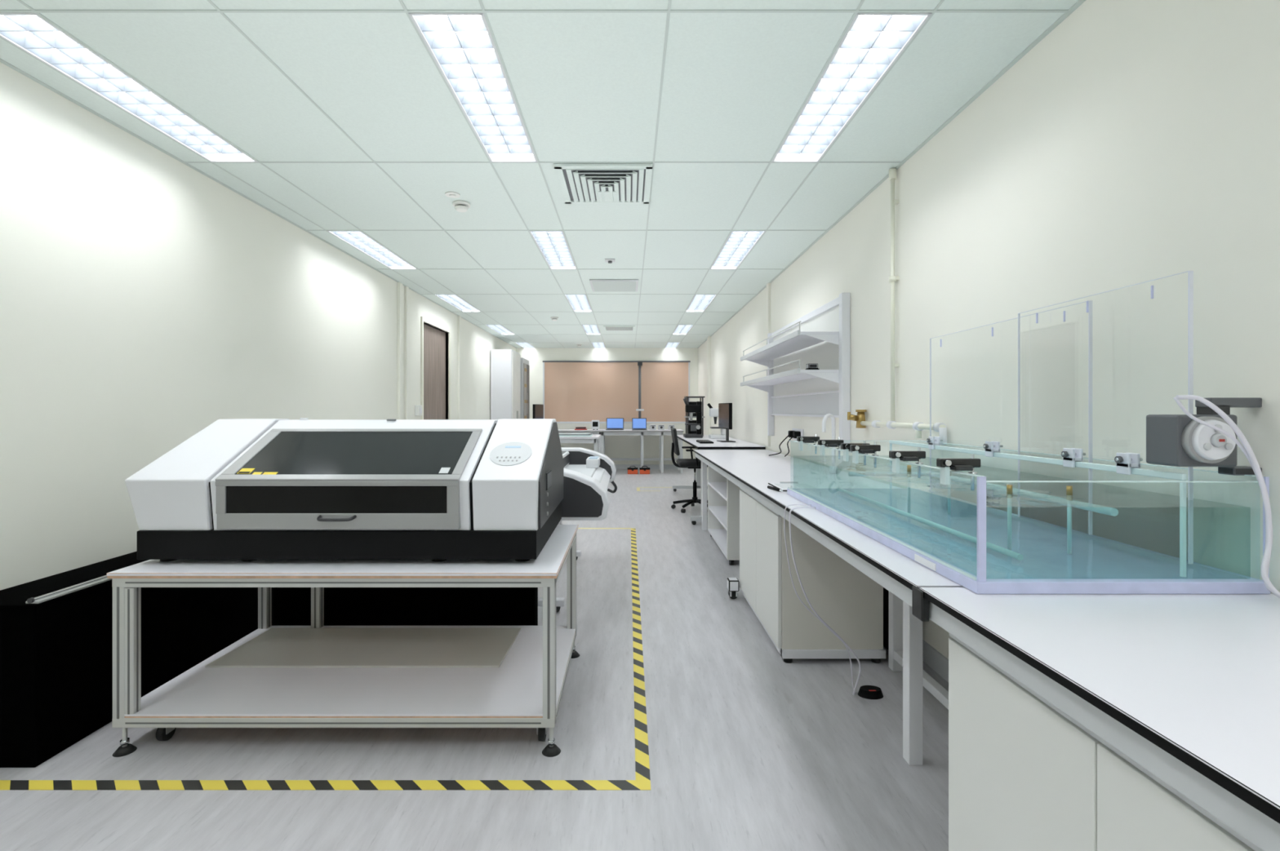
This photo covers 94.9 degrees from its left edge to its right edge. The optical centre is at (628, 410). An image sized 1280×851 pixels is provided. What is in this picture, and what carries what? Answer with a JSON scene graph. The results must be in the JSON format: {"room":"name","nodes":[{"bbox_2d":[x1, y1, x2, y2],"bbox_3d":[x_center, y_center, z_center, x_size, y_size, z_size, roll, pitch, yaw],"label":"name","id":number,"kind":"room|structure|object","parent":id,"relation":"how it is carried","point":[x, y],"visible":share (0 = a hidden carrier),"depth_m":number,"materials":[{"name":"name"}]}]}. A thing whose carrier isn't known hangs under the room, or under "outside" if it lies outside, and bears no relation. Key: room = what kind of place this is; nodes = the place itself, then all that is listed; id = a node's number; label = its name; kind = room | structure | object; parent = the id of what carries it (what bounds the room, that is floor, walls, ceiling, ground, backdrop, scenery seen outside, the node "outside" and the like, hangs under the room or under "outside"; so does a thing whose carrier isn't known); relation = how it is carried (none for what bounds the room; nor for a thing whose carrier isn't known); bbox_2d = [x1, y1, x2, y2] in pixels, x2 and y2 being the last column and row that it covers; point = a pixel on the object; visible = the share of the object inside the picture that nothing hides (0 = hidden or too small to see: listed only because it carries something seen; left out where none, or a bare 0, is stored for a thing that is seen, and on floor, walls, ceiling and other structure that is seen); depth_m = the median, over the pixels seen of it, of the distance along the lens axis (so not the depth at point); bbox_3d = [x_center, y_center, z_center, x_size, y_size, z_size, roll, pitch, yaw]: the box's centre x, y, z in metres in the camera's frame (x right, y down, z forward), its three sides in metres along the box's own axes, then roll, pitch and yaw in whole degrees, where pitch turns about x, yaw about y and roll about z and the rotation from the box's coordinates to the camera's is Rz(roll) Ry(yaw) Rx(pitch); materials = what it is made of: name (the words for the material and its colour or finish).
{"room":"laboratory","nodes":[
{"label":"laboratory","id":0,"kind":"room"},
{"bbox_2d":[0,62,515,590],"bbox_3d":[-2.470,-0.115,5.500,0.120,2.750,14.400,0,0,0],"label":"wall","id":1,"kind":"structure","parent":0,"point":[147,303],"depth_m":2.85,"materials":[{"name":"beige paint"}]},
{"bbox_2d":[397,282,408,419],"bbox_3d":[-2.395,-0.038,6.250,0.030,2.596,0.260,0,0,0],"label":"trim","id":2,"kind":"structure","parent":1,"relation":"attached to","point":[399,284],"depth_m":6.17,"materials":[{"name":"beige paint"}]},
{"bbox_2d":[414,404,422,416],"bbox_3d":[-2.382,0.000,6.670,0.054,0.120,0.100,0,0,0],"label":"box","id":3,"kind":"object","parent":1,"relation":"attached to","point":[418,409],"visible":1,"depth_m":6.62,"materials":[{"name":"white"}]},
{"bbox_2d":[423,324,445,419],"bbox_3d":[-2.467,0.106,7.360,0.045,2.287,0.994,0,0,0],"label":"door","id":4,"kind":"structure","parent":1,"relation":"attached to","point":[434,340],"depth_m":7.41,"materials":[{"name":"brown wood"}]},
{"bbox_2d":[420,316,451,419],"bbox_3d":[-2.450,0.085,7.365,0.120,2.350,1.110,0,0,0],"label":"frame","id":5,"kind":"object","parent":1,"relation":"attached to","point":[430,323],"visible":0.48,"depth_m":7.73,"materials":[{"name":"white"}]},
{"bbox_2d":[457,315,461,419],"bbox_3d":[-2.395,-0.038,8.320,0.030,2.596,0.080,0,0,0],"label":"trim","id":6,"kind":"structure","parent":1,"relation":"attached to","point":[459,317],"depth_m":8.28,"materials":[{"name":"beige paint"}]},
{"bbox_2d":[0,469,948,850],"bbox_3d":[-0.460,1.310,5.500,4.100,0.100,14.400,0,0,0],"label":"floor","id":7,"kind":"structure","parent":0,"point":[750,749],"depth_m":2.10,"materials":[{"name":"plastic"}]},
{"bbox_2d":[0,551,257,768],"bbox_3d":[-2.240,0.962,2.913,0.310,0.597,1.695,0,0,0],"label":"cabinet","id":8,"kind":"object","parent":7,"relation":"on","point":[56,630],"visible":0.52,"depth_m":2.26,"materials":[{"name":"black plastic"}]},
{"bbox_2d":[0,528,650,790],"bbox_3d":[-1.158,1.259,4.100,2.464,0.002,4.300,0,0,0],"label":"tape","id":9,"kind":"object","parent":7,"relation":"on","point":[642,782],"visible":1,"depth_m":1.99,"materials":[{"name":"plastic"}]},
{"bbox_2d":[106,524,579,757],"bbox_3d":[-1.075,0.926,2.595,1.650,0.668,0.920,0,0,0],"label":"stand","id":10,"kind":"object","parent":7,"relation":"on","point":[526,691],"visible":0.77,"depth_m":2.22,"materials":[{"name":"silver metal"}]},
{"bbox_2d":[124,417,563,561],"bbox_3d":[-1.129,0.313,2.651,1.588,0.557,0.897,0,0,0],"label":"cutter","id":11,"kind":"object","parent":10,"relation":"on","point":[244,490],"visible":1,"depth_m":2.25,"materials":[{"name":"white paint"}]},
{"bbox_2d":[204,628,520,667],"bbox_3d":[-1.188,1.108,2.760,1.285,0.008,0.440,0,0,0],"label":"sheet","id":12,"kind":"object","parent":10,"relation":"on","point":[275,647],"visible":1,"depth_m":2.73,"materials":[{"name":"white"}]},
{"bbox_2d":[271,587,537,626],"bbox_3d":[-1.240,0.955,3.190,1.490,0.610,0.110,0,0,0],"label":"equipment case","id":13,"kind":"object","parent":7,"relation":"on","point":[291,606],"visible":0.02,"depth_m":3.14,"materials":[{"name":"black plastic"}]},
{"bbox_2d":[490,349,520,419],"bbox_3d":[-2.192,0.100,10.575,0.405,2.320,0.750,0,0,0],"label":"storage cabinet","id":14,"kind":"object","parent":7,"relation":"on","point":[505,364],"visible":0.59,"depth_m":10.20,"materials":[{"name":"metal"}]},
{"bbox_2d":[520,357,529,418],"bbox_3d":[-2.170,0.135,11.350,0.450,2.250,0.700,0,0,0],"label":"tall cabinet","id":15,"kind":"object","parent":7,"relation":"on","point":[525,367],"visible":0.26,"depth_m":11.18,"materials":[{"name":"white"}]},
{"bbox_2d":[537,447,617,613],"bbox_3d":[-0.439,0.792,4.208,0.682,0.935,1.903,0,0,0],"label":"machine","id":16,"kind":"object","parent":7,"relation":"on","point":[588,474],"visible":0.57,"depth_m":3.27,"materials":[{"name":"white paint"}]},
{"bbox_2d":[559,435,600,453],"bbox_3d":[-1.115,0.840,9.750,1.270,0.840,0.900,0,0,0],"label":"side table","id":17,"kind":"object","parent":7,"relation":"on","point":[595,439],"visible":0.25,"depth_m":9.33,"materials":[{"name":"laminate"}]},
{"bbox_2d":[532,404,543,418],"bbox_3d":[-1.510,0.159,9.752,0.180,0.520,0.450,0,0,10],"label":"computer monitor","id":18,"kind":"object","parent":17,"relation":"on","point":[537,410],"visible":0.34,"depth_m":9.65,"materials":[{"name":"black"}]},
{"bbox_2d":[558,433,592,436],"bbox_3d":[-0.950,0.400,9.650,0.700,0.039,0.500,0,0,0],"label":"acrylic tray","id":19,"kind":"object","parent":17,"relation":"on","point":[560,434],"visible":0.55,"depth_m":9.42,"materials":[{"name":"white"}]},
{"bbox_2d":[577,528,635,528],"bbox_3d":[-1.018,1.259,6.275,2.184,0.002,0.050,0,0,0],"label":"tape","id":20,"kind":"object","parent":7,"relation":"on","point":[578,528],"visible":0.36,"depth_m":6.27,"materials":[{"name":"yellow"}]},
{"bbox_2d":[558,429,683,473],"bbox_3d":[-0.225,0.830,12.148,2.650,0.860,0.805,0,0,0],"label":"lab bench","id":21,"kind":"object","parent":7,"relation":"on","point":[602,433],"visible":0.64,"depth_m":11.80,"materials":[{"name":"grey"}]},
{"bbox_2d":[574,426,586,430],"bbox_3d":[-0.975,0.369,12.025,0.250,0.060,0.150,0,0,0],"label":"tray","id":22,"kind":"object","parent":21,"relation":"on","point":[576,428],"visible":0.98,"depth_m":11.97,"materials":[{"name":"red plastic"}]},
{"bbox_2d":[591,420,599,430],"bbox_3d":[-0.675,0.299,11.973,0.150,0.200,0.155,0,0,0],"label":"instrument","id":23,"kind":"object","parent":21,"relation":"on","point":[595,424],"visible":0.97,"depth_m":11.90,"materials":[{"name":"white paint"}]},
{"bbox_2d":[605,417,623,430],"bbox_3d":[-0.280,0.279,12.034,0.360,0.241,0.308,0,0,0],"label":"laptop","id":24,"kind":"object","parent":21,"relation":"on","point":[612,424],"visible":0.95,"depth_m":12.14,"materials":[{"name":"grey plastic"}]},
{"bbox_2d":[558,429,683,431],"bbox_3d":[-0.225,0.415,12.148,2.650,0.030,0.805,0,0,0],"label":"countertop","id":25,"kind":"structure","parent":21,"relation":"on","point":[559,430],"depth_m":11.76,"materials":[{"name":"grey"}]},
{"bbox_2d":[631,417,647,430],"bbox_3d":[0.220,0.279,11.934,0.300,0.241,0.308,0,0,0],"label":"laptop","id":26,"kind":"object","parent":21,"relation":"on","point":[637,424],"visible":0.98,"depth_m":12.05,"materials":[{"name":"glass"}]},
{"bbox_2d":[635,362,644,417],"bbox_3d":[0.240,-0.305,12.350,0.160,1.409,0.140,0,0,0],"label":"pole","id":27,"kind":"object","parent":21,"relation":"on","point":[639,410],"visible":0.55,"depth_m":12.33,"materials":[{"name":"grey"}]},
{"bbox_2d":[649,425,656,430],"bbox_3d":[0.500,0.349,12.090,0.120,0.100,0.220,0,0,0],"label":"supplies","id":28,"kind":"object","parent":21,"relation":"on","point":[651,427],"visible":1,"depth_m":12.00,"materials":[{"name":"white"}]},
{"bbox_2d":[657,425,664,430],"bbox_3d":[0.670,0.349,12.090,0.120,0.100,0.220,0,0,0],"label":"supplies","id":29,"kind":"object","parent":21,"relation":"on","point":[660,427],"visible":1,"depth_m":12.00,"materials":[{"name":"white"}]},
{"bbox_2d":[667,425,674,430],"bbox_3d":[0.880,0.349,12.090,0.120,0.100,0.220,0,0,0],"label":"supplies","id":30,"kind":"object","parent":21,"relation":"on","point":[669,427],"visible":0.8,"depth_m":12.00,"materials":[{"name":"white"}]},
{"bbox_2d":[626,466,638,474],"bbox_3d":[0.080,1.179,11.662,0.210,0.162,0.147,0,0,0],"label":"toolbox","id":31,"kind":"object","parent":7,"relation":"on","point":[630,470],"visible":1,"depth_m":11.60,"materials":[{"name":"orange plastic"}]},
{"bbox_2d":[639,466,649,474],"bbox_3d":[0.320,1.179,11.662,0.210,0.162,0.147,0,0,0],"label":"toolbox","id":32,"kind":"object","parent":7,"relation":"on","point":[642,470],"visible":1,"depth_m":11.60,"materials":[{"name":"orange plastic"}]},
{"bbox_2d":[636,487,672,491],"bbox_3d":[0.465,1.259,9.405,0.670,0.002,0.450,0,0,0],"label":"tape","id":33,"kind":"object","parent":7,"relation":"on","point":[637,488],"visible":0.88,"depth_m":9.59,"materials":[{"name":"yellow"}]},
{"bbox_2d":[671,427,707,513],"bbox_3d":[0.839,0.741,7.450,0.599,1.039,0.620,0,0,0],"label":"office chair","id":34,"kind":"object","parent":7,"relation":"on","point":[695,464],"visible":0.83,"depth_m":7.42,"materials":[{"name":"black"}]},
{"bbox_2d":[672,435,765,524],"bbox_3d":[1.080,0.825,7.824,0.800,0.870,2.952,0,0,0],"label":"table","id":35,"kind":"object","parent":7,"relation":"on","point":[739,444],"visible":0.45,"depth_m":6.76,"materials":[{"name":"white"}]},
{"bbox_2d":[683,398,702,438],"bbox_3d":[0.915,0.105,8.450,0.270,0.569,0.300,0,0,0],"label":"microscope","id":36,"kind":"object","parent":35,"relation":"on","point":[697,408],"visible":1,"depth_m":8.40,"materials":[{"name":"black plastic"}]},
{"bbox_2d":[684,396,705,436],"bbox_3d":[1.000,0.089,8.935,0.280,0.600,0.310,0,0,0],"label":"rack","id":37,"kind":"object","parent":35,"relation":"on","point":[689,428],"visible":0.39,"depth_m":8.82,"materials":[{"name":"black metal"}]},
{"bbox_2d":[696,440,713,444],"bbox_3d":[0.920,0.377,7.110,0.160,0.024,0.420,0,0,0],"label":"keyboard","id":38,"kind":"object","parent":35,"relation":"on","point":[701,442],"visible":1,"depth_m":6.92,"materials":[{"name":"black plastic"}]},
{"bbox_2d":[706,403,725,439],"bbox_3d":[1.222,0.143,8.125,0.276,0.492,0.250,0,0,0],"label":"microscope","id":39,"kind":"object","parent":35,"relation":"on","point":[713,412],"visible":0.71,"depth_m":8.06,"materials":[{"name":"white"}]},
{"bbox_2d":[716,403,735,442],"bbox_3d":[1.210,0.149,7.301,0.180,0.480,0.500,0,0,-6],"label":"computer monitor","id":40,"kind":"object","parent":35,"relation":"on","point":[725,410],"visible":1,"depth_m":7.24,"materials":[{"name":"black"}]},
{"bbox_2d":[707,466,740,565],"bbox_3d":[1.025,0.880,5.340,0.450,0.760,1.180,0,0,0],"label":"shelving unit","id":41,"kind":"object","parent":7,"relation":"on","point":[723,495],"visible":0.44,"depth_m":5.26,"materials":[{"name":"white"}]},
{"bbox_2d":[727,577,738,599],"bbox_3d":[0.700,1.195,3.940,0.070,0.130,0.080,0,0,0],"label":"caster wheel","id":42,"kind":"object","parent":7,"relation":"on","point":[732,583],"visible":1,"depth_m":3.91,"materials":[{"name":"black rubber"}]},
{"bbox_2d":[739,488,885,663],"bbox_3d":[1.012,0.879,3.436,0.535,0.762,1.032,0,0,0],"label":"base cabinet","id":43,"kind":"object","parent":7,"relation":"on","point":[847,600],"visible":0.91,"depth_m":2.93,"materials":[{"name":"white"}]},
{"bbox_2d":[693,449,964,765],"bbox_3d":[1.084,0.840,3.842,0.788,0.840,4.875,0,0,0],"label":"lab bench","id":44,"kind":"object","parent":7,"relation":"on","point":[752,471],"visible":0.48,"depth_m":2.33,"materials":[{"name":"white"}]},
{"bbox_2d":[767,485,782,492],"bbox_3d":[0.767,0.411,3.077,0.016,0.016,0.150,0,0,-13],"label":"marker pen","id":45,"kind":"object","parent":44,"relation":"on","point":[768,486],"visible":1,"depth_m":3.06,"materials":[{"name":"black"}]},
{"bbox_2d":[768,482,820,491],"bbox_3d":[0.907,0.413,3.197,0.225,0.012,0.305,0,0,0],"label":"clipboard","id":46,"kind":"object","parent":44,"relation":"on","point":[783,486],"visible":0.64,"depth_m":3.22,"materials":[{"name":"white paint"}]},
{"bbox_2d":[783,504,861,695],"bbox_3d":[0.844,0.829,2.552,0.355,0.844,0.098,0,0,-10],"label":"hanging cable","id":47,"kind":"object","parent":44,"relation":"hanging from","point":[818,617],"visible":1,"depth_m":2.54,"materials":[{"name":"white plastic"}]},
{"bbox_2d":[693,449,964,590],"bbox_3d":[1.084,0.430,3.842,0.788,0.020,4.875,0,0,0],"label":"countertop","id":48,"kind":"structure","parent":44,"relation":"on","point":[754,468],"depth_m":3.17,"materials":[{"name":"laminate"}]},
{"bbox_2d":[822,413,837,474],"bbox_3d":[1.318,0.220,3.847,0.050,0.398,0.185,0,0,38],"label":"gooseneck faucet","id":49,"kind":"object","parent":44,"relation":"on","point":[833,470],"visible":0.91,"depth_m":3.88,"materials":[{"name":"white paint"}]},
{"bbox_2d":[786,440,1271,594],"bbox_3d":[1.129,0.285,2.145,0.672,0.268,1.610,0,0,0],"label":"water tank","id":50,"kind":"object","parent":44,"relation":"on","point":[981,548],"visible":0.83,"depth_m":1.67,"materials":[{"name":"clear"}]},
{"bbox_2d":[796,434,819,453],"bbox_3d":[0.825,0.155,2.695,0.100,0.090,0.050,0,0,0],"label":"clamp","id":51,"kind":"object","parent":50,"relation":"attached to","point":[801,440],"visible":0.94,"depth_m":2.69,"materials":[{"name":"black"}]},
{"bbox_2d":[817,437,844,459],"bbox_3d":[0.825,0.155,2.395,0.100,0.090,0.050,0,0,0],"label":"clamp","id":52,"kind":"object","parent":50,"relation":"attached to","point":[822,443],"visible":0.94,"depth_m":2.39,"materials":[{"name":"black"}]},
{"bbox_2d":[840,440,870,465],"bbox_3d":[0.825,0.155,2.135,0.100,0.090,0.050,0,0,0],"label":"clamp","id":53,"kind":"object","parent":50,"relation":"attached to","point":[845,446],"visible":0.58,"depth_m":2.13,"materials":[{"name":"black"}]},
{"bbox_2d":[849,442,880,467],"bbox_3d":[0.825,0.155,2.045,0.100,0.090,0.050,0,0,0],"label":"clamp","id":54,"kind":"object","parent":50,"relation":"attached to","point":[855,449],"visible":0.95,"depth_m":2.04,"materials":[{"name":"black"}]},
{"bbox_2d":[888,447,925,478],"bbox_3d":[0.825,0.155,1.735,0.100,0.090,0.050,0,0,0],"label":"clamp","id":55,"kind":"object","parent":50,"relation":"attached to","point":[896,455],"visible":0.97,"depth_m":1.73,"materials":[{"name":"black"}]},
{"bbox_2d":[936,454,980,490],"bbox_3d":[0.825,0.155,1.465,0.100,0.090,0.050,0,0,0],"label":"clamp","id":56,"kind":"object","parent":50,"relation":"attached to","point":[945,464],"visible":0.94,"depth_m":1.46,"materials":[{"name":"black"}]},
{"bbox_2d":[929,300,1092,534],"bbox_3d":[1.429,0.022,2.300,0.012,0.726,0.963,0,0,0],"label":"panel","id":57,"kind":"object","parent":50,"relation":"in","point":[1090,313],"visible":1,"depth_m":1.82,"materials":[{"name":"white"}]},
{"bbox_2d":[888,440,1186,577],"bbox_3d":[1.300,0.269,2.147,0.012,0.242,1.546,0,0,0],"label":"rail","id":58,"kind":"object","parent":50,"relation":"attached to","point":[1169,475],"visible":0.93,"depth_m":1.56,"materials":[{"name":"white plastic"}]},
{"bbox_2d":[926,436,942,449],"bbox_3d":[1.302,0.139,2.500,0.065,0.055,0.040,0,0,0],"label":"clip","id":59,"kind":"object","parent":58,"relation":"attached to","point":[932,442],"visible":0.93,"depth_m":2.49,"materials":[{"name":"white"}]},
{"bbox_2d":[982,441,1003,457],"bbox_3d":[1.302,0.139,2.100,0.065,0.055,0.040,0,0,0],"label":"clip","id":60,"kind":"object","parent":58,"relation":"attached to","point":[989,447],"visible":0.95,"depth_m":2.09,"materials":[{"name":"white"}]},
{"bbox_2d":[1061,448,1085,467],"bbox_3d":[1.302,0.139,1.720,0.065,0.055,0.040,0,0,0],"label":"clip","id":61,"kind":"object","parent":58,"relation":"attached to","point":[1069,456],"visible":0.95,"depth_m":1.71,"materials":[{"name":"white"}]},
{"bbox_2d":[1114,453,1142,475],"bbox_3d":[1.302,0.139,1.530,0.065,0.055,0.040,0,0,0],"label":"clip","id":62,"kind":"object","parent":58,"relation":"attached to","point":[1125,462],"visible":0.98,"depth_m":1.52,"materials":[{"name":"white"}]},
{"bbox_2d":[1017,271,1193,564],"bbox_3d":[1.409,0.017,1.797,0.012,0.736,0.648,0,0,0],"label":"panel","id":63,"kind":"object","parent":50,"relation":"in","point":[1190,273],"visible":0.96,"depth_m":1.47,"materials":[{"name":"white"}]},
{"bbox_2d":[857,685,883,699],"bbox_3d":[1.070,1.244,2.600,0.110,0.031,0.080,0,0,0],"label":"switch","id":64,"kind":"object","parent":7,"relation":"on","point":[868,692],"visible":1,"depth_m":2.58,"materials":[{"name":"black"}]},
{"bbox_2d":[883,587,888,650],"bbox_3d":[1.400,1.010,3.075,0.120,0.500,0.250,0,0,0],"label":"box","id":65,"kind":"object","parent":7,"relation":"on","point":[886,593],"visible":0.04,"depth_m":3.10,"materials":[{"name":"black"}]},
{"bbox_2d":[911,586,1279,850],"bbox_3d":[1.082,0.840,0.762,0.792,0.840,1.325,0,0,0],"label":"countertop","id":66,"kind":"structure","parent":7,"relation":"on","point":[1186,687],"depth_m":0.96,"materials":[{"name":"white"}]},
{"bbox_2d":[948,633,1263,850],"bbox_3d":[1.008,0.879,0.746,0.525,0.762,1.252,0,0,0],"label":"base cabinet","id":67,"kind":"object","parent":7,"relation":"on","point":[1024,775],"visible":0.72,"depth_m":1.06,"materials":[{"name":"white"}]},
{"bbox_2d":[0,0,1085,348],"bbox_3d":[-0.460,-1.348,5.500,3.900,0.024,14.200,0,0,0],"label":"ceiling","id":68,"kind":"structure","parent":0,"point":[348,120],"depth_m":2.69,"materials":[{"name":"tile"}]},
{"bbox_2d":[0,13,257,162],"bbox_3d":[-2.120,-1.388,2.570,0.252,0.104,1.186,0,0,0],"label":"ceiling light fixture","id":69,"kind":"object","parent":68,"relation":"in","point":[30,33],"depth_m":2.44,"materials":[{"name":"plastic"}]},
{"bbox_2d":[327,231,417,269],"bbox_3d":[-2.120,-1.388,4.970,0.252,0.104,1.186,0,0,0],"label":"ceiling light fixture","id":70,"kind":"object","parent":68,"relation":"in","point":[358,240],"depth_m":4.87,"materials":[{"name":"plastic"}]},
{"bbox_2d":[444,191,460,198],"bbox_3d":[-1.090,-1.331,3.640,0.089,0.015,0.089,0,0,0],"label":"sprinkler cover","id":71,"kind":"object","parent":68,"relation":"attached to","point":[450,194],"visible":1,"depth_m":3.63,"materials":[{"name":"white"}]},
{"bbox_2d":[434,294,480,311],"bbox_3d":[-2.120,-1.388,7.370,0.252,0.104,1.186,0,0,0],"label":"ceiling light fixture","id":72,"kind":"object","parent":68,"relation":"in","point":[454,300],"depth_m":7.37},
{"bbox_2d":[453,200,470,212],"bbox_3d":[-1.080,-1.315,3.800,0.109,0.047,0.109,0,0,0],"label":"smoke detector","id":73,"kind":"object","parent":68,"relation":"attached to","point":[460,206],"visible":1,"depth_m":3.77,"materials":[{"name":"white"}]},
{"bbox_2d":[408,13,537,162],"bbox_3d":[-0.615,-1.388,2.570,0.252,0.104,1.186,0,0,0],"label":"ceiling light fixture","id":74,"kind":"object","parent":68,"relation":"in","point":[462,46],"depth_m":2.40,"materials":[{"name":"plastic"}]},
{"bbox_2d":[484,324,515,334],"bbox_3d":[-2.120,-1.388,9.770,0.252,0.104,1.186,0,0,0],"label":"ceiling light fixture","id":75,"kind":"object","parent":68,"relation":"in","point":[500,329],"depth_m":9.77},
{"bbox_2d":[515,342,535,348],"bbox_3d":[-2.120,-1.388,12.170,0.252,0.104,1.186,0,0,0],"label":"ceiling light fixture","id":76,"kind":"object","parent":68,"relation":"in","point":[522,344],"depth_m":12.08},
{"bbox_2d":[528,231,577,269],"bbox_3d":[-0.615,-1.388,4.970,0.252,0.104,1.186,0,0,0],"label":"ceiling light fixture","id":77,"kind":"object","parent":68,"relation":"in","point":[553,246],"depth_m":4.89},
{"bbox_2d":[551,316,558,320],"bbox_3d":[-1.065,-1.315,8.450,0.109,0.047,0.109,0,0,0],"label":"smoke detector","id":78,"kind":"object","parent":68,"relation":"attached to","point":[553,318],"visible":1,"depth_m":8.42,"materials":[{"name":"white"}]},
{"bbox_2d":[564,294,592,311],"bbox_3d":[-0.615,-1.388,7.370,0.252,0.104,1.186,0,0,0],"label":"ceiling light fixture","id":79,"kind":"object","parent":68,"relation":"in","point":[578,303],"depth_m":7.37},
{"bbox_2d":[581,324,600,334],"bbox_3d":[-0.615,-1.388,9.770,0.252,0.104,1.186,0,0,0],"label":"ceiling light fixture","id":80,"kind":"object","parent":68,"relation":"in","point":[588,329],"depth_m":9.77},
{"bbox_2d":[591,342,605,348],"bbox_3d":[-0.615,-1.388,12.170,0.252,0.104,1.186,0,0,0],"label":"ceiling light fixture","id":81,"kind":"object","parent":68,"relation":"in","point":[595,344],"depth_m":12.07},
{"bbox_2d":[553,164,652,204],"bbox_3d":[-0.138,-1.326,3.475,0.535,0.020,0.590,0,0,0],"label":"ceiling vent","id":82,"kind":"object","parent":68,"relation":"in","point":[580,184],"visible":1,"depth_m":3.42,"materials":[{"name":"grey plastic"}]},
{"bbox_2d":[604,258,615,263],"bbox_3d":[-0.165,-1.325,5.220,0.090,0.029,0.080,0,0,0],"label":"ceiling sensor","id":83,"kind":"object","parent":68,"relation":"attached to","point":[610,260],"depth_m":5.20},
{"bbox_2d":[589,280,638,291],"bbox_3d":[-0.150,-1.328,6.275,0.500,0.016,0.550,0,0,0],"label":"ceiling access panel","id":84,"kind":"object","parent":68,"relation":"in","point":[596,285],"depth_m":6.19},
{"bbox_2d":[603,326,635,331],"bbox_3d":[-0.150,-1.329,9.550,0.500,0.014,0.500,0,0,0],"label":"ceiling vent","id":85,"kind":"object","parent":68,"relation":"in","point":[606,328],"visible":1,"depth_m":9.50,"materials":[{"name":"metal"}]},
{"bbox_2d":[664,342,679,348],"bbox_3d":[0.895,-1.388,12.170,0.252,0.104,1.186,0,0,0],"label":"ceiling light fixture","id":86,"kind":"object","parent":68,"relation":"in","point":[668,344],"depth_m":12.07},
{"bbox_2d":[672,324,693,334],"bbox_3d":[0.895,-1.388,9.770,0.252,0.104,1.186,0,0,0],"label":"ceiling light fixture","id":87,"kind":"object","parent":68,"relation":"in","point":[681,329],"depth_m":9.77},
{"bbox_2d":[685,294,716,311],"bbox_3d":[0.895,-1.388,7.370,0.252,0.104,1.186,0,0,0],"label":"ceiling light fixture","id":88,"kind":"object","parent":68,"relation":"in","point":[700,303],"depth_m":7.37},
{"bbox_2d":[710,231,765,269],"bbox_3d":[0.895,-1.388,4.970,0.252,0.104,1.186,0,0,0],"label":"ceiling light fixture","id":89,"kind":"object","parent":68,"relation":"in","point":[739,244],"depth_m":4.89,"materials":[{"name":"plastic"}]},
{"bbox_2d":[771,13,932,162],"bbox_3d":[0.895,-1.388,2.570,0.252,0.104,1.186,0,0,0],"label":"ceiling light fixture","id":90,"kind":"object","parent":68,"relation":"in","point":[873,42],"depth_m":2.40,"materials":[{"name":"plastic"}]},
{"bbox_2d":[515,347,697,464],"bbox_3d":[-0.460,-0.115,12.650,3.900,2.750,0.100,0,0,0],"label":"wall","id":91,"kind":"structure","parent":0,"point":[615,446],"depth_m":12.60,"materials":[{"name":"beige paint"}]},
{"bbox_2d":[542,360,690,423],"bbox_3d":[-0.260,-0.393,12.580,3.160,1.335,0.040,0,0,0],"label":"window blind","id":92,"kind":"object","parent":91,"relation":"in","point":[544,362],"depth_m":12.58,"materials":[{"name":"beige fabric"}]},
{"bbox_2d":[614,464,693,469],"bbox_3d":[-0.460,1.210,12.594,3.900,0.100,0.012,0,0,0],"label":"baseboard","id":93,"kind":"structure","parent":91,"relation":"attached to","point":[617,466],"depth_m":12.59,"materials":[{"name":"white"}]},
{"bbox_2d":[697,0,1279,659],"bbox_3d":[1.540,-0.115,5.500,0.100,2.750,14.400,0,0,0],"label":"wall","id":94,"kind":"structure","parent":0,"point":[1137,141],"depth_m":1.91,"materials":[{"name":"paint"}]},
{"bbox_2d":[706,336,711,479],"bbox_3d":[1.465,-0.038,10.700,0.050,2.596,0.200,0,0,0],"label":"trim","id":95,"kind":"structure","parent":94,"relation":"attached to","point":[708,339],"depth_m":10.60,"materials":[{"name":"beige paint"}]},
{"bbox_2d":[766,283,770,446],"bbox_3d":[1.475,-0.478,6.200,0.030,1.716,0.080,0,0,0],"label":"trim","id":96,"kind":"structure","parent":94,"relation":"attached to","point":[768,285],"depth_m":6.16,"materials":[{"name":"paint"}]},
{"bbox_2d":[768,428,803,457],"bbox_3d":[1.388,0.289,5.202,0.203,0.259,0.403,0,0,0],"label":"power socket","id":97,"kind":"object","parent":94,"relation":"attached to","point":[796,433],"visible":0.96,"depth_m":5.10,"materials":[{"name":"white paint"}]},
{"bbox_2d":[740,293,850,448],"bbox_3d":[1.317,-0.265,4.995,0.343,1.050,2.110,0,0,0],"label":"wall shelf unit","id":98,"kind":"object","parent":94,"relation":"attached to","point":[821,337],"visible":0.99,"depth_m":4.53,"materials":[{"name":"white paint"}]},
{"bbox_2d":[805,364,819,369],"bbox_3d":[1.340,-0.309,4.287,0.080,0.062,0.085,0,0,0],"label":"box","id":99,"kind":"object","parent":98,"relation":"on","point":[808,366],"visible":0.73,"depth_m":4.25,"materials":[{"name":"black plastic"}]},
{"bbox_2d":[847,168,946,445],"bbox_3d":[1.430,-0.586,3.212,0.119,1.492,1.016,0,0,0],"label":"pipe","id":100,"kind":"object","parent":94,"relation":"attached to","point":[940,428],"visible":1,"depth_m":3.24,"materials":[{"name":"white"}]},
{"bbox_2d":[922,640,948,682],"bbox_3d":[1.485,1.210,5.500,0.010,0.100,14.200,0,0,0],"label":"baseboard","id":101,"kind":"structure","parent":94,"relation":"attached to","point":[931,657],"depth_m":2.83,"materials":[{"name":"white"}]},
{"bbox_2d":[1146,395,1279,598],"bbox_3d":[1.388,0.189,1.366,0.272,0.449,0.192,0,0,30],"label":"pump","id":102,"kind":"object","parent":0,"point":[1207,437],"visible":1,"depth_m":1.36,"materials":[{"name":"grey plastic"}]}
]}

